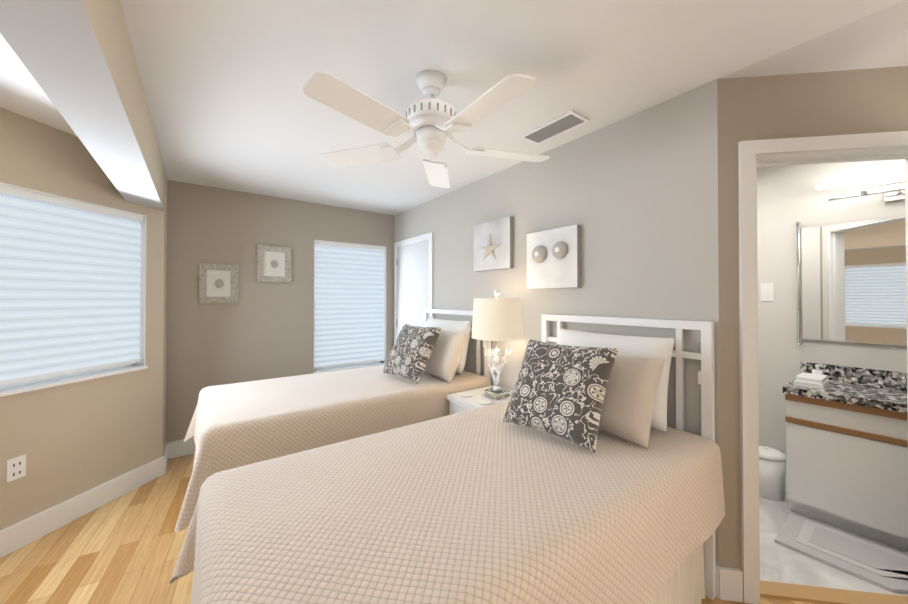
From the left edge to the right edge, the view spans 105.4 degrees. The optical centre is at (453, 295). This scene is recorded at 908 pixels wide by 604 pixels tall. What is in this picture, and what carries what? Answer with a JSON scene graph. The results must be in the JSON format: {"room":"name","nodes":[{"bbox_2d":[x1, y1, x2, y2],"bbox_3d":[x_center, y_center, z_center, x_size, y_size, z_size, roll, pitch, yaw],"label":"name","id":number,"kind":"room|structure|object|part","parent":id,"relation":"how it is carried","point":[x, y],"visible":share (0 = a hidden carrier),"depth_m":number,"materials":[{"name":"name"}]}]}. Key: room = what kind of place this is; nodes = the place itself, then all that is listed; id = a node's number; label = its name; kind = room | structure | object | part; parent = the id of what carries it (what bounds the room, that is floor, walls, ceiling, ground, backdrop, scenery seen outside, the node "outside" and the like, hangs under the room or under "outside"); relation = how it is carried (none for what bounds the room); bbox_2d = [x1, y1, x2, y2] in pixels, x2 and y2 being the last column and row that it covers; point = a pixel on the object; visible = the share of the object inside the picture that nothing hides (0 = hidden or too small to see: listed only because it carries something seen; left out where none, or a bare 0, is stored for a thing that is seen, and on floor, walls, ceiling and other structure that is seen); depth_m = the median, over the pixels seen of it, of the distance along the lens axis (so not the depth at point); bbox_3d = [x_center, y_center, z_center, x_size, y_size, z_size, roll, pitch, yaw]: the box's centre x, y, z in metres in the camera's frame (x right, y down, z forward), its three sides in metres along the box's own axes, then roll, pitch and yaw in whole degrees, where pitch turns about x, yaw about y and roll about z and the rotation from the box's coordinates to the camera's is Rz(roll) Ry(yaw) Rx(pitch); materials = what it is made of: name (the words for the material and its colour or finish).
{"room":"bedroom","nodes":[
{"label":"bedroom","id":0,"kind":"room"},
{"bbox_2d":[0,107,163,530],"bbox_3d":[-2.653,0.189,0.998,0.120,2.440,3.600,0,0,9],"label":"wall","id":1,"kind":"structure","parent":0,"point":[70,440],"depth_m":2.20,"materials":[{"name":"beige paint"}]},
{"bbox_2d":[6,454,25,481],"bbox_3d":[-2.447,0.967,1.934,0.006,0.120,0.075,0,0,9],"label":"electrical outlet","id":2,"kind":"object","parent":1,"relation":"attached to","point":[16,468],"visible":1,"depth_m":1.93,"materials":[{"name":"white paint"}]},
{"bbox_2d":[0,182,147,396],"bbox_3d":[-2.514,-0.034,1.859,0.140,1.162,1.582,0,0,9],"label":"window","id":3,"kind":"structure","parent":1,"relation":"in","point":[16,388],"depth_m":2.26,"materials":[{"name":"white"}]},
{"bbox_2d":[0,193,140,380],"bbox_3d":[-2.499,-0.057,1.857,0.010,1.055,1.556,0,0,9],"label":"window blind","id":4,"kind":"object","parent":3,"relation":"attached to","point":[70,288],"visible":0.97,"depth_m":2.18,"materials":[{"name":"grey"}]},
{"bbox_3d":[-2.500,-0.055,1.857,0.048,1.102,1.560,0,0,9],"label":"left window blind rails","id":5,"kind":"part","parent":3,"relation":"part of","materials":[{"name":"white fabric"}]},
{"bbox_2d":[0,456,165,557],"bbox_3d":[-2.585,1.339,0.984,0.016,0.140,3.612,0,0,9],"label":"baseboard","id":6,"kind":"structure","parent":1,"relation":"attached to","point":[16,536],"depth_m":2.18,"materials":[{"name":"white wood"}]},
{"bbox_2d":[163,442,168,465],"bbox_3d":[-2.406,1.355,2.881,0.016,0.140,0.290,0,-1,-36],"label":"baseboard","id":7,"kind":"structure","parent":1,"relation":"attached to","point":[166,450],"depth_m":2.94,"materials":[{"name":"white"}]},
{"bbox_2d":[163,212,166,451],"bbox_3d":[-2.502,0.374,2.837,0.200,2.100,0.320,0,-1,-36],"label":"wall","id":8,"kind":"structure","parent":0,"point":[164,330],"depth_m":2.89,"materials":[{"name":"beige paint"}]},
{"bbox_2d":[166,180,394,442],"bbox_3d":[-2.102,0.209,3.408,3.520,2.440,0.120,0,-1,-36],"label":"wall","id":9,"kind":"structure","parent":0,"point":[261,331],"depth_m":3.37,"materials":[{"name":"beige paint"}]},
{"bbox_2d":[169,437,195,458],"bbox_3d":[-1.627,1.361,3.664,2.200,0.140,0.016,0,-1,-36],"label":"baseboard","id":10,"kind":"structure","parent":9,"relation":"attached to","point":[177,448],"depth_m":3.07,"materials":[{"name":"white wood"}]},
{"bbox_2d":[199,263,237,302],"bbox_3d":[-2.204,-0.112,3.246,0.300,0.360,0.022,0,-1,-36],"label":"picture","id":11,"kind":"object","parent":9,"relation":"attached to","point":[218,283],"visible":0.94,"depth_m":3.24,"materials":[{"name":"white"}]},
{"bbox_2d":[212,275,225,291],"bbox_3d":[-2.205,-0.112,3.247,0.110,0.160,0.002,0,-1,-36],"label":"print","id":12,"kind":"object","parent":11,"relation":"attached to","point":[218,281],"depth_m":3.25},
{"bbox_2d":[257,245,290,281],"bbox_3d":[-1.830,-0.320,3.524,0.310,0.365,0.022,0,-1,-36],"label":"picture","id":13,"kind":"object","parent":9,"relation":"attached to","point":[273,263],"visible":1,"depth_m":3.52,"materials":[{"name":"white"}]},
{"bbox_2d":[268,256,280,271],"bbox_3d":[-1.831,-0.320,3.525,0.120,0.165,0.002,0,-1,-36],"label":"print","id":14,"kind":"object","parent":13,"relation":"attached to","point":[274,262],"depth_m":3.53},
{"bbox_2d":[314,240,385,372],"bbox_3d":[-1.210,0.125,4.055,0.854,1.462,0.140,0,-1,-36],"label":"window","id":15,"kind":"structure","parent":9,"relation":"in","point":[337,368],"depth_m":4.04,"materials":[{"name":"white"}]},
{"bbox_2d":[315,245,383,365],"bbox_3d":[-1.201,0.102,4.043,0.828,1.355,0.010,0,-1,-36],"label":"window blind","id":16,"kind":"object","parent":15,"relation":"hanging from","point":[349,304],"visible":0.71,"depth_m":4.02,"materials":[{"name":"grey"}]},
{"bbox_3d":[-1.202,0.104,4.044,0.832,1.402,0.048,0,-1,-36],"label":"back window blind rails","id":17,"kind":"part","parent":15,"relation":"part of","materials":[{"name":"white fabric"}]},
{"bbox_2d":[0,453,819,603],"bbox_3d":[-0.111,1.438,0.939,7.000,0.060,6.800,0,-1,-36],"label":"floor","id":18,"kind":"structure","parent":0,"point":[125,548],"depth_m":1.86,"materials":[{"name":"brown wood"}]},
{"bbox_2d":[174,309,490,531],"bbox_3d":[-0.815,0.778,2.681,2.049,1.290,1.275,0,-1,-36],"label":"bed","id":19,"kind":"object","parent":18,"relation":"on","point":[421,374],"visible":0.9,"depth_m":2.31,"materials":[{"name":"fabric"},{"name":"white painted wood"}]},
{"bbox_2d":[383,324,440,382],"bbox_3d":[-0.351,0.454,2.828,0.520,0.500,0.150,-1,-31,48],"label":"cushion","id":20,"kind":"object","parent":19,"relation":"on","point":[410,354],"depth_m":2.72,"materials":[{"name":"fabric"}]},
{"bbox_2d":[425,318,470,372],"bbox_3d":[-0.092,0.437,3.168,0.180,0.470,0.700,15,-9,-35],"label":"pillow","id":21,"kind":"object","parent":19,"relation":"on","point":[446,325],"depth_m":2.95,"materials":[{"name":"white fabric"}]},
{"bbox_3d":[-0.008,0.783,3.277,0.042,1.290,1.010,0,-1,-36],"label":"headboard","id":22,"kind":"part","parent":19,"relation":"part of","materials":[{"name":"white metal"}]},
{"bbox_2d":[170,314,724,603],"bbox_3d":[0.114,0.767,1.425,2.046,1.290,1.194,0,-1,-36],"label":"bed","id":23,"kind":"object","parent":18,"relation":"on","point":[575,469],"visible":1,"depth_m":1.19,"materials":[{"name":"white fabric"}]},
{"bbox_2d":[503,339,617,451],"bbox_3d":[0.500,0.444,1.676,0.520,0.500,0.150,-1,-31,48],"label":"cushion","id":24,"kind":"object","parent":23,"relation":"on","point":[557,398],"depth_m":1.58,"materials":[{"name":"fabric"}]},
{"bbox_2d":[558,329,673,431],"bbox_3d":[0.836,0.426,1.912,0.180,0.470,0.700,15,-9,-35],"label":"pillow","id":25,"kind":"object","parent":23,"relation":"on","point":[652,347],"depth_m":1.72,"materials":[{"name":"white fabric"}]},
{"bbox_3d":[0.920,0.772,2.020,0.042,1.290,0.995,0,-1,-36],"label":"headboard","id":26,"kind":"part","parent":23,"relation":"part of","materials":[{"name":"white metal"}]},
{"bbox_2d":[447,385,512,414],"bbox_3d":[0.256,1.072,2.494,0.504,0.698,0.450,0,-1,-36],"label":"nightstand","id":27,"kind":"object","parent":18,"relation":"on","point":[467,400],"visible":0.21,"depth_m":2.46,"materials":[{"name":"white paint"}]},
{"bbox_2d":[472,291,522,399],"bbox_3d":[0.312,0.348,2.504,0.370,0.764,0.370,0,-1,-36],"label":"lamp","id":28,"kind":"object","parent":27,"relation":"on","point":[496,319],"visible":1,"depth_m":2.37,"materials":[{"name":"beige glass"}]},
{"bbox_3d":[0.344,0.349,2.528,0.249,0.674,0.288,0,-1,-36],"label":"stem","id":29,"kind":"part","parent":28,"relation":"part of","materials":[{"name":"silver metal"}]},
{"bbox_3d":[0.312,0.164,2.506,0.370,0.285,0.370,0,-1,-36],"label":"lamp shade","id":30,"kind":"part","parent":28,"relation":"part of","materials":[{"name":"beige fabric"}]},
{"bbox_2d":[759,482,907,595],"bbox_3d":[2.121,1.413,1.923,1.520,0.001,2.630,0,-1,-36],"label":"floor","id":31,"kind":"structure","parent":18,"relation":"on","point":[779,563],"depth_m":1.81,"materials":[{"name":"white tile"}]},
{"bbox_2d":[759,445,785,500],"bbox_3d":[2.236,1.251,2.475,0.220,0.330,0.220,0,-1,-36],"label":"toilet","id":32,"kind":"object","parent":31,"relation":"on","point":[772,468],"visible":0.62,"depth_m":2.39,"materials":[{"name":"white ceramic"}]},
{"bbox_2d":[774,510,907,593],"bbox_3d":[2.266,1.398,1.781,0.465,0.024,0.830,0,-1,-36],"label":"bath rug","id":33,"kind":"object","parent":31,"relation":"on","point":[875,562],"visible":0.94,"depth_m":1.88,"materials":[{"name":"white fabric"}]},
{"bbox_2d":[783,361,907,550],"bbox_3d":[2.604,0.945,2.069,0.566,0.945,0.835,0,-1,-36],"label":"bathroom vanity","id":34,"kind":"object","parent":31,"relation":"on","point":[847,447],"visible":1,"depth_m":2.05,"materials":[{"name":"white paint"}]},
{"bbox_2d":[794,372,828,389],"bbox_3d":[2.359,0.560,2.280,0.240,0.057,0.130,0,-1,-36],"label":"towel","id":35,"kind":"object","parent":34,"relation":"on","point":[817,381],"depth_m":2.23,"materials":[{"name":"white fabric"}]},
{"bbox_2d":[0,0,903,215],"bbox_3d":[-0.111,-1.060,0.960,7.000,0.064,6.800,0,-1,-36],"label":"ceiling","id":36,"kind":"structure","parent":0,"point":[231,105],"depth_m":1.56,"materials":[{"name":"white paint"}]},
{"bbox_2d":[0,0,166,216],"bbox_3d":[-0.666,-0.867,0.362,0.200,0.340,6.500,0,-1,-36],"label":"beam","id":37,"kind":"structure","parent":36,"relation":"attached to","point":[77,58],"depth_m":1.17,"materials":[{"name":"beige paint"}]},
{"bbox_2d":[303,69,549,187],"bbox_3d":[-0.088,-0.852,1.608,1.191,0.348,1.149,0,-1,-36],"label":"ceiling fan","id":38,"kind":"object","parent":36,"relation":"hanging from","point":[430,123],"visible":1,"depth_m":1.53,"materials":[{"name":"white metal"}]},
{"bbox_3d":[-0.321,-0.745,1.378,0.136,0.085,0.550,-14,-9,37],"label":"blade","id":39,"kind":"part","parent":38,"relation":"part of","materials":[{"name":"white paint"}]},
{"bbox_3d":[-0.427,-0.742,1.763,0.550,0.085,0.136,0,-12,20],"label":"blade","id":40,"kind":"part","parent":38,"relation":"part of","materials":[{"name":"white paint"}]},
{"bbox_3d":[-0.108,-0.852,1.644,0.236,0.348,0.236,0,-1,-36],"label":"motor","id":41,"kind":"part","parent":38,"relation":"part of","materials":[{"name":"white metal"}]},
{"bbox_3d":[-0.093,-0.740,1.983,0.136,0.085,0.550,11,0,2],"label":"blade","id":42,"kind":"part","parent":38,"relation":"part of","materials":[{"name":"white paint"}]},
{"bbox_3d":[0.079,-0.745,1.360,0.136,0.085,0.550,-13,7,-34],"label":"blade","id":43,"kind":"part","parent":38,"relation":"part of","materials":[{"name":"white paint"}]},
{"bbox_3d":[0.219,-0.742,1.734,0.550,0.085,0.136,0,10,-16],"label":"blade","id":44,"kind":"part","parent":38,"relation":"part of","materials":[{"name":"white paint"}]},
{"bbox_2d":[520,110,588,144],"bbox_3d":[0.605,-1.016,2.111,0.170,0.012,0.380,0,-1,-36],"label":"ceiling vent","id":45,"kind":"object","parent":36,"relation":"in","point":[564,123],"visible":0.98,"depth_m":2.09,"materials":[{"name":"white metal"}]},
{"bbox_2d":[395,80,719,565],"bbox_3d":[0.264,0.206,3.067,0.120,2.440,3.480,0,-1,-36],"label":"wall","id":46,"kind":"structure","parent":0,"point":[635,196],"depth_m":2.04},
{"bbox_2d":[397,239,428,336],"bbox_3d":[-0.479,0.414,3.958,0.010,2.020,0.740,0,-1,-36],"label":"closet door","id":47,"kind":"structure","parent":46,"relation":"attached to","point":[412,281],"depth_m":3.94,"materials":[{"name":"white"}]},
{"bbox_2d":[394,232,432,343],"bbox_3d":[-0.481,0.388,3.957,0.018,2.092,0.864,0,-1,-36],"label":"trim","id":48,"kind":"structure","parent":46,"relation":"attached to","point":[429,236],"depth_m":3.88,"materials":[{"name":"white wood"}]},
{"bbox_2d":[473,216,513,271],"bbox_3d":[0.309,-0.410,2.857,0.062,0.400,0.440,0,-1,-36],"label":"canvas art","id":49,"kind":"object","parent":46,"relation":"attached to","point":[494,245],"visible":1,"depth_m":2.81,"materials":[{"name":"grey"}]},
{"bbox_2d":[527,225,580,288],"bbox_3d":[0.658,-0.250,2.367,0.080,0.400,0.420,0,-1,-36],"label":"canvas art","id":50,"kind":"object","parent":46,"relation":"attached to","point":[553,258],"visible":1,"depth_m":2.33,"materials":[{"name":"grey"}]},
{"bbox_2d":[715,565,719,598],"bbox_3d":[0.512,1.352,2.606,0.016,0.140,2.460,0,-1,-36],"label":"baseboard","id":51,"kind":"structure","parent":46,"relation":"attached to","point":[717,567],"depth_m":1.62,"materials":[{"name":"white wood"}]},
{"bbox_2d":[717,66,907,568],"bbox_3d":[2.544,0.693,1.494,2.600,3.440,0.120,0,0,9],"label":"wall","id":52,"kind":"structure","parent":0,"point":[857,101],"depth_m":1.61,"materials":[{"name":"beige paint"}]},
{"bbox_2d":[719,567,742,601],"bbox_3d":[2.529,1.342,1.421,2.610,0.140,0.016,0,0,9],"label":"baseboard","id":53,"kind":"structure","parent":52,"relation":"attached to","point":[730,584],"depth_m":1.60,"materials":[{"name":"white"}]},
{"bbox_2d":[738,131,907,603],"bbox_3d":[1.766,0.348,1.604,0.854,2.132,0.138,0,0,9],"label":"door frame","id":54,"kind":"structure","parent":52,"relation":"attached to","point":[753,155],"depth_m":1.59,"materials":[{"name":"white wood"}]},
{"bbox_2d":[760,580,907,603],"bbox_3d":[1.770,1.407,1.616,0.700,0.014,0.085,0,0,9],"label":"trim","id":55,"kind":"structure","parent":52,"relation":"attached to","point":[803,593],"depth_m":1.61,"materials":[{"name":"brown wood"}]},
{"bbox_2d":[719,0,907,78],"bbox_3d":[2.917,-1.010,0.984,1.900,0.046,3.040,0,-1,-36],"label":"ceiling","id":56,"kind":"structure","parent":0,"point":[878,39],"depth_m":1.45,"materials":[{"name":"white paint"}]},
{"bbox_2d":[757,159,906,453],"bbox_3d":[2.849,0.200,2.328,0.120,2.440,3.100,0,-1,-36],"label":"wall","id":57,"kind":"structure","parent":0,"point":[789,197],"depth_m":2.59,"materials":[{"name":"white paint"}]},
{"bbox_2d":[760,283,773,300],"bbox_3d":[2.470,-0.027,2.728,0.016,0.140,0.080,0,-1,-36],"label":"bathroom light switch","id":58,"kind":"object","parent":57,"relation":"attached to","point":[767,291],"visible":1,"depth_m":2.73,"materials":[{"name":"white paint"}]},
{"bbox_2d":[796,216,906,345],"bbox_3d":[2.837,-0.091,2.197,0.047,0.928,0.952,0,-1,-36],"label":"bathroom mirror","id":59,"kind":"object","parent":57,"relation":"attached to","point":[851,276],"visible":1,"depth_m":2.36,"materials":[{"name":"clear glass"}]},
{"bbox_2d":[815,174,904,201],"bbox_3d":[2.776,-0.688,2.158,0.199,0.152,0.720,0,-1,-36],"label":"sconce","id":60,"kind":"object","parent":57,"relation":"attached to","point":[894,192],"visible":0.94,"depth_m":2.23,"materials":[{"name":"silver metal"}]},
{"bbox_3d":[2.770,-0.740,2.154,0.185,0.047,0.720,0,-1,-36],"label":"glass","id":61,"kind":"part","parent":60,"relation":"part of","materials":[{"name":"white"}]}
]}

